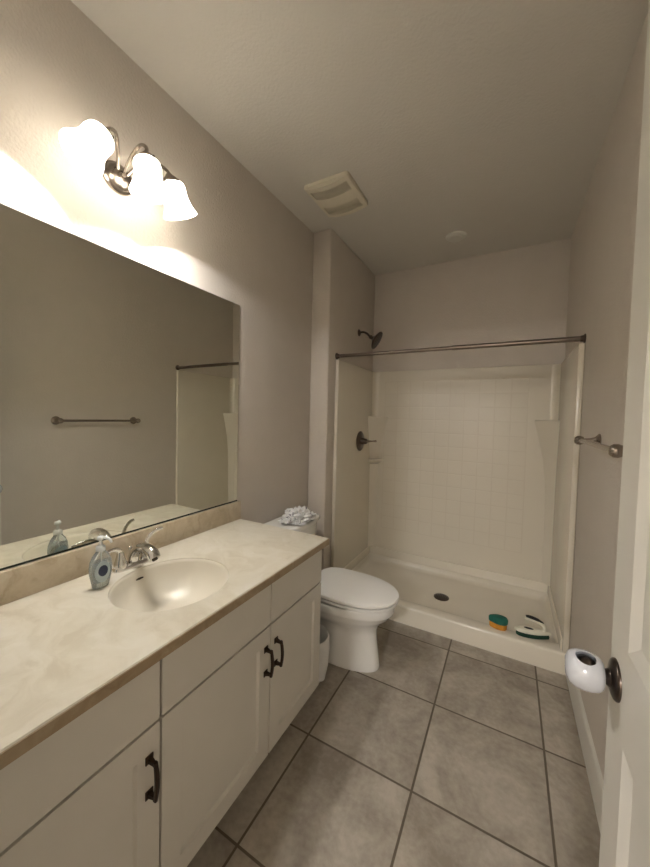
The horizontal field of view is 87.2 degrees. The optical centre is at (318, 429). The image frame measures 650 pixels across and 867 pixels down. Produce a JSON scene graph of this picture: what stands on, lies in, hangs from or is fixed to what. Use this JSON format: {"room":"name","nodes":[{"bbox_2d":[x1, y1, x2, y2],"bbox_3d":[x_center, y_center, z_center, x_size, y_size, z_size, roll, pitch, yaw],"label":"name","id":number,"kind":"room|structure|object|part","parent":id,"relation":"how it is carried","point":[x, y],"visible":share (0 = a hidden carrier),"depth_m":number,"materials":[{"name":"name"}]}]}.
{"room":"bathroom","nodes":[
{"label":"bathroom","id":0,"kind":"room"},
{"bbox_2d":[0,0,313,569],"bbox_3d":[-1.460,-0.006,0.223,0.100,2.802,7.562,3,3,29],"label":"wall","id":1,"kind":"structure","parent":0,"point":[242,246],"depth_m":1.52,"materials":[{"name":"beige paint"}]},
{"bbox_2d":[0,203,239,570],"bbox_3d":[-0.777,-0.125,1.323,0.007,1.092,1.345,3,3,29],"label":"vanity mirror","id":2,"kind":"object","parent":1,"relation":"attached to","point":[119,374],"visible":1,"depth_m":1.26,"materials":[{"name":"silver mirror"}]},
{"bbox_2d":[0,501,240,605],"bbox_3d":[-0.781,0.473,1.349,0.019,0.102,1.363,3,3,29],"label":"backsplash","id":3,"kind":"structure","parent":1,"relation":"attached to","point":[21,581],"depth_m":1.23,"materials":[{"name":"beige stone"}]},
{"bbox_2d":[59,119,196,219],"bbox_3d":[-0.665,-0.909,1.202,0.258,0.216,0.464,3,3,29],"label":"vanity light","id":4,"kind":"object","parent":1,"relation":"attached to","point":[88,146],"visible":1,"depth_m":1.17,"materials":[{"name":"white glass"}]},
{"bbox_3d":[-0.702,-0.868,1.040,0.127,0.144,0.143,3,3,29],"label":"lamp shade","id":5,"kind":"part","parent":4,"relation":"part of","materials":[{"name":"white glass"}]},
{"bbox_3d":[-0.691,-0.892,1.056,0.041,0.065,0.053,3,3,29],"label":"bulb","id":6,"kind":"part","parent":4,"relation":"part of","materials":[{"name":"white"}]},
{"bbox_3d":[-0.702,-0.976,1.173,0.027,0.079,0.210,1,2,-20],"label":"arm","id":7,"kind":"part","parent":4,"relation":"part of","materials":[{"name":"silver metal"}]},
{"bbox_3d":[-0.744,-0.948,1.284,0.038,0.110,0.120,3,3,29],"label":"plate","id":8,"kind":"part","parent":4,"relation":"part of","materials":[{"name":"silver metal"}]},
{"bbox_3d":[-0.664,-0.983,1.236,0.168,0.071,0.013,3,3,34],"label":"arm","id":9,"kind":"part","parent":4,"relation":"part of","materials":[{"name":"silver metal"}]},
{"bbox_3d":[-0.642,-0.979,1.291,0.179,0.067,0.017,1,2,3],"label":"arm","id":10,"kind":"part","parent":4,"relation":"part of","materials":[{"name":"silver metal"}]},
{"bbox_3d":[-0.593,-0.883,1.198,0.127,0.118,0.127,3,3,29],"label":"lamp shade","id":11,"kind":"part","parent":4,"relation":"part of","materials":[{"name":"white glass"}]},
{"bbox_3d":[-0.542,-0.876,1.322,0.127,0.139,0.138,3,3,29],"label":"lamp shade","id":12,"kind":"part","parent":4,"relation":"part of","materials":[{"name":"white glass"}]},
{"bbox_2d":[308,229,374,569],"bbox_3d":[0.223,-0.072,2.966,0.154,2.802,0.930,3,3,29],"label":"wall","id":13,"kind":"structure","parent":0,"point":[343,292],"depth_m":2.58,"materials":[{"name":"beige paint"}]},
{"bbox_2d":[358,329,382,348],"bbox_3d":[0.449,-0.778,2.940,0.208,0.178,0.158,3,3,29],"label":"shower","id":14,"kind":"object","parent":13,"relation":"attached to","point":[376,339],"visible":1,"depth_m":2.91,"materials":[{"name":"brown metal"}]},
{"bbox_2d":[335,334,585,359],"bbox_3d":[0.804,-0.529,2.249,1.523,0.052,0.052,3,3,29],"label":"shower curtain rod","id":15,"kind":"object","parent":13,"relation":"attached to","point":[582,338],"visible":0.99,"depth_m":2.13,"materials":[{"name":"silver metal"}]},
{"bbox_2d":[70,0,648,274],"bbox_3d":[-0.650,-1.421,-0.267,1.878,0.100,7.562,3,3,29],"label":"ceiling","id":16,"kind":"structure","parent":0,"point":[489,121],"depth_m":1.46,"materials":[{"name":"paint"}]},
{"bbox_2d":[304,171,367,216],"bbox_3d":[0.114,-1.422,2.102,0.291,0.042,0.326,3,3,29],"label":"exhaust fan","id":17,"kind":"object","parent":16,"relation":"attached to","point":[337,195],"visible":1,"depth_m":2.06,"materials":[{"name":"beige plastic"}]},
{"bbox_2d":[446,231,465,241],"bbox_3d":[1.024,-1.425,2.543,0.144,0.027,0.144,3,3,29],"label":"ceiling disc","id":18,"kind":"object","parent":16,"relation":"attached to","point":[456,236],"visible":1,"depth_m":2.52,"materials":[{"name":"white paint"}]},
{"bbox_2d":[187,619,600,866],"bbox_3d":[-0.718,1.468,-0.156,1.878,0.080,7.562,3,3,29],"label":"floor","id":19,"kind":"structure","parent":0,"point":[448,753],"depth_m":1.38,"materials":[{"name":"tile"}]},
{"bbox_2d":[0,550,321,866],"bbox_3d":[-0.541,0.974,1.228,0.594,0.811,1.334,3,3,29],"label":"vanity cabinet","id":20,"kind":"object","parent":19,"relation":"on","point":[145,775],"visible":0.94,"depth_m":0.94,"materials":[{"name":"paint"}]},
{"bbox_3d":[-0.534,0.684,0.708,0.020,0.167,0.447,3,3,29],"label":"drawer","id":21,"kind":"part","parent":20,"relation":"part of","materials":[{"name":"paint"}]},
{"bbox_3d":[-0.543,1.033,0.722,0.020,0.518,0.447,3,3,29],"label":"cabinet door","id":22,"kind":"part","parent":20,"relation":"part of","materials":[{"name":"paint"}]},
{"bbox_3d":[-0.420,0.895,0.870,0.040,0.115,0.022,3,3,29],"label":"handle","id":23,"kind":"part","parent":20,"relation":"part of","materials":[{"name":"brown metal"}]},
{"bbox_2d":[0,519,328,769],"bbox_3d":[-0.535,0.551,1.214,0.585,0.032,1.365,3,3,29],"label":"countertop","id":24,"kind":"structure","parent":20,"relation":"on","point":[65,648],"depth_m":0.93,"materials":[{"name":"beige stone"}]},
{"bbox_2d":[88,535,112,589],"bbox_3d":[-0.732,0.446,1.148,0.069,0.174,0.047,0,3,-36],"label":"soap dispenser","id":25,"kind":"object","parent":24,"relation":"on","point":[100,565],"visible":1,"depth_m":1.14,"materials":[{"name":"clear plastic"}]},
{"bbox_2d":[88,550,111,589],"bbox_3d":[-0.733,0.467,1.150,0.043,0.131,0.071,3,3,29],"label":"bottle","id":26,"kind":"object","parent":25,"relation":"attached to","point":[100,565],"depth_m":1.13,"materials":[{"name":"clear plastic"}]},
{"bbox_3d":[-0.719,0.476,1.139,0.007,0.072,0.047,3,3,37],"label":"label panel","id":27,"kind":"part","parent":25,"relation":"part of","materials":[{"name":"white paper"}]},
{"bbox_2d":[107,527,162,572],"bbox_3d":[-0.704,0.466,1.293,0.201,0.125,0.175,1,2,-21],"label":"bathroom faucet","id":28,"kind":"object","parent":24,"relation":"on","point":[147,552],"visible":0.91,"depth_m":1.27,"materials":[{"name":"silver metal"}]},
{"bbox_3d":[-0.753,0.452,1.239,0.013,0.036,0.098,2,2,21],"label":"lever","id":29,"kind":"part","parent":28,"relation":"part of","materials":[{"name":"silver metal"}]},
{"bbox_3d":[-0.740,0.486,1.276,0.047,0.060,0.047,3,3,29],"label":"faucet handle","id":30,"kind":"part","parent":28,"relation":"part of","materials":[{"name":"silver metal"}]},
{"bbox_3d":[-0.716,0.518,1.322,0.054,0.018,0.160,3,3,29],"label":"plate","id":31,"kind":"part","parent":28,"relation":"part of","materials":[{"name":"silver metal"}]},
{"bbox_3d":[-0.663,0.475,1.292,0.170,0.095,0.045,3,3,29],"label":"spout","id":32,"kind":"part","parent":28,"relation":"part of","materials":[{"name":"silver metal"}]},
{"bbox_3d":[-0.669,0.433,1.382,0.075,0.065,0.014,-1,3,-42],"label":"lever","id":33,"kind":"part","parent":28,"relation":"part of","materials":[{"name":"silver metal"}]},
{"bbox_2d":[109,559,227,611],"bbox_3d":[-0.518,0.616,1.214,0.371,0.150,0.393,3,3,29],"label":"sink basin","id":34,"kind":"object","parent":24,"relation":"in","point":[173,584],"visible":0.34,"depth_m":1.33,"materials":[{"name":"ceramic"}]},
{"bbox_3d":[-0.315,1.023,1.128,0.020,0.518,0.470,3,3,29],"label":"cabinet door","id":35,"kind":"part","parent":20,"relation":"part of","materials":[{"name":"paint"}]},
{"bbox_3d":[-0.307,0.674,1.114,0.020,0.167,0.470,3,3,29],"label":"drawer","id":36,"kind":"part","parent":20,"relation":"part of","materials":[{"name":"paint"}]},
{"bbox_3d":[-0.184,0.884,1.290,0.040,0.115,0.022,3,3,29],"label":"handle","id":37,"kind":"part","parent":20,"relation":"part of","materials":[{"name":"brown metal"}]},
{"bbox_3d":[-0.153,0.883,1.346,0.040,0.115,0.022,3,3,29],"label":"handle","id":38,"kind":"part","parent":20,"relation":"part of","materials":[{"name":"brown metal"}]},
{"bbox_3d":[-0.099,1.014,1.514,0.020,0.518,0.400,3,3,29],"label":"cabinet door","id":39,"kind":"part","parent":20,"relation":"part of","materials":[{"name":"paint"}]},
{"bbox_3d":[-0.091,0.664,1.500,0.020,0.167,0.400,3,3,29],"label":"drawer","id":40,"kind":"part","parent":20,"relation":"part of","materials":[{"name":"paint"}]},
{"bbox_2d":[319,625,329,682],"bbox_3d":[-0.051,1.241,1.871,0.219,0.248,0.218,3,3,29],"label":"waste bin","id":41,"kind":"object","parent":19,"relation":"on","point":[324,649],"visible":0.26,"depth_m":1.81,"materials":[{"name":"plastic"}]},
{"bbox_2d":[264,514,398,672],"bbox_3d":[0.081,0.982,2.091,0.825,0.756,0.476,3,3,29],"label":"toilet","id":42,"kind":"object","parent":19,"relation":"on","point":[354,604],"visible":0.5,"depth_m":1.93,"materials":[{"name":"white ceramic"}]},
{"bbox_3d":[-0.166,0.609,2.220,0.239,0.034,0.476,3,3,29],"label":"tank lid","id":43,"kind":"part","parent":42,"relation":"part of","materials":[{"name":"white ceramic"}]},
{"bbox_2d":[278,506,316,525],"bbox_3d":[-0.133,0.547,2.219,0.218,0.091,0.312,3,3,29],"label":"crumpled bag","id":44,"kind":"object","parent":42,"relation":"on","point":[299,515],"visible":1,"depth_m":2.15,"materials":[{"name":"plastic"}]},
{"bbox_3d":[-0.176,0.793,2.230,0.216,0.334,0.452,3,3,29],"label":"tank","id":45,"kind":"part","parent":42,"relation":"part of","materials":[{"name":"white ceramic"}]},
{"bbox_3d":[0.121,1.169,2.073,0.673,0.386,0.362,3,3,29],"label":"bowl","id":46,"kind":"part","parent":42,"relation":"part of","materials":[{"name":"white ceramic"}]},
{"bbox_3d":[0.211,0.960,2.018,0.519,0.017,0.376,3,3,29],"label":"seat","id":47,"kind":"part","parent":42,"relation":"part of","materials":[{"name":"plastic"}]},
{"bbox_3d":[0.209,0.934,2.018,0.534,0.023,0.384,3,3,29],"label":"lid","id":48,"kind":"part","parent":42,"relation":"part of","materials":[{"name":"plastic"}]},
{"bbox_2d":[331,343,584,675],"bbox_3d":[0.970,0.424,2.622,1.522,1.872,0.820,3,3,29],"label":"shower stall","id":49,"kind":"object","parent":19,"relation":"on","point":[463,501],"visible":0.91,"depth_m":2.79,"materials":[{"name":"plastic"}]},
{"bbox_3d":[0.315,0.337,2.973,0.030,1.754,0.785,3,3,29],"label":"panel","id":50,"kind":"part","parent":49,"relation":"part of","materials":[{"name":"plastic"}]},
{"bbox_2d":[356,431,376,450],"bbox_3d":[0.429,0.108,2.986,0.138,0.176,0.176,3,3,29],"label":"shower valve","id":51,"kind":"object","parent":49,"relation":"attached to","point":[360,440],"visible":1,"depth_m":2.98,"materials":[{"name":"brown metal"}]},
{"bbox_3d":[0.375,0.106,3.017,0.014,0.176,0.176,3,3,29],"label":"valve plate","id":52,"kind":"part","parent":51,"relation":"part of","materials":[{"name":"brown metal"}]},
{"bbox_2d":[368,416,387,545],"bbox_3d":[0.543,0.510,3.216,0.146,1.256,0.146,3,3,29],"label":"corner shelf","id":53,"kind":"object","parent":49,"relation":"attached to","point":[377,425],"depth_m":3.26,"materials":[{"name":"plastic"}]},
{"bbox_3d":[0.951,1.206,2.651,1.463,0.072,0.764,3,3,29],"label":"skirting","id":54,"kind":"part","parent":49,"relation":"part of","materials":[{"name":"plastic"}]},
{"bbox_3d":[1.165,0.357,2.964,1.522,1.754,0.029,3,3,29],"label":"panel","id":55,"kind":"part","parent":49,"relation":"part of","materials":[{"name":"plastic"}]},
{"bbox_2d":[489,614,507,630],"bbox_3d":[1.138,1.220,2.159,0.110,0.076,0.059,3,3,29],"label":"sponge","id":56,"kind":"object","parent":49,"relation":"on","point":[499,622],"visible":1,"depth_m":2.14,"materials":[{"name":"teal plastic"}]},
{"bbox_2d":[514,615,550,639],"bbox_3d":[1.308,1.202,2.083,0.198,0.127,0.063,2,2,11],"label":"scrub brush","id":57,"kind":"object","parent":49,"relation":"on","point":[524,631],"visible":1,"depth_m":2.07,"materials":[{"name":"beige plastic"}]},
{"bbox_3d":[1.321,1.188,2.077,0.117,0.084,0.022,2,2,16],"label":"brush handle","id":58,"kind":"part","parent":57,"relation":"part of","materials":[{"name":"beige plastic"}]},
{"bbox_2d":[535,420,559,585],"bbox_3d":[1.692,0.561,2.574,0.146,1.256,0.146,3,3,29],"label":"corner shelf","id":59,"kind":"object","parent":49,"relation":"attached to","point":[547,432],"depth_m":2.61,"materials":[{"name":"plastic"}]},
{"bbox_3d":[1.617,0.395,2.245,0.030,1.754,0.785,3,3,29],"label":"panel","id":60,"kind":"part","parent":49,"relation":"part of","materials":[{"name":"plastic"}]},
{"bbox_2d":[372,238,570,371],"bbox_3d":[1.139,-0.053,3.043,1.678,2.802,0.100,3,3,29],"label":"wall","id":61,"kind":"structure","parent":0,"point":[518,294],"depth_m":2.86,"materials":[{"name":"beige paint"}]},
{"bbox_2d":[565,13,647,780],"bbox_3d":[0.091,0.064,-0.644,0.100,2.802,7.562,3,3,29],"label":"wall","id":62,"kind":"structure","parent":0,"point":[603,236],"depth_m":1.44,"materials":[{"name":"beige paint"}]},
{"bbox_2d":[566,676,603,833],"bbox_3d":[0.865,1.349,0.958,0.012,0.148,2.220,3,3,29],"label":"baseboard","id":63,"kind":"structure","parent":62,"relation":"attached to","point":[595,778],"depth_m":1.40,"materials":[{"name":"white paint"}]},
{"bbox_2d":[574,434,622,457],"bbox_3d":[1.036,0.058,1.242,0.092,0.064,0.674,3,3,29],"label":"towel bar","id":64,"kind":"object","parent":62,"relation":"attached to","point":[615,450],"visible":0.71,"depth_m":1.15,"materials":[{"name":"silver metal"}]},
{"bbox_3d":[1.185,0.051,1.508,0.092,0.064,0.064,3,3,29],"label":"bar post","id":65,"kind":"part","parent":64,"relation":"part of","materials":[{"name":"silver metal"}]},
{"bbox_3d":[0.887,0.064,0.976,0.092,0.064,0.064,3,3,29],"label":"bar post","id":66,"kind":"part","parent":64,"relation":"part of","materials":[{"name":"silver metal"}]},
{"bbox_2d":[577,0,649,866],"bbox_3d":[0.426,0.207,0.387,0.098,2.428,0.747,3,3,29],"label":"door","id":67,"kind":"structure","parent":62,"relation":"in","point":[625,820],"depth_m":0.62,"materials":[{"name":"white paint"}]},
{"bbox_2d":[564,648,605,692],"bbox_3d":[0.545,0.495,0.701,0.063,0.073,0.074,3,3,29],"label":"cover","id":68,"kind":"object","parent":67,"relation":"attached to","point":[592,679],"visible":0.98,"depth_m":0.68,"materials":[{"name":"white plastic"}]},
{"bbox_3d":[0.563,0.495,0.691,0.063,0.077,0.077,3,3,29],"label":"knob","id":69,"kind":"part","parent":67,"relation":"part of","materials":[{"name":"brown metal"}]},
{"bbox_3d":[0.456,0.208,0.376,0.035,2.428,0.737,3,3,29],"label":"panel","id":70,"kind":"part","parent":67,"relation":"part of","materials":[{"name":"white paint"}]}
]}

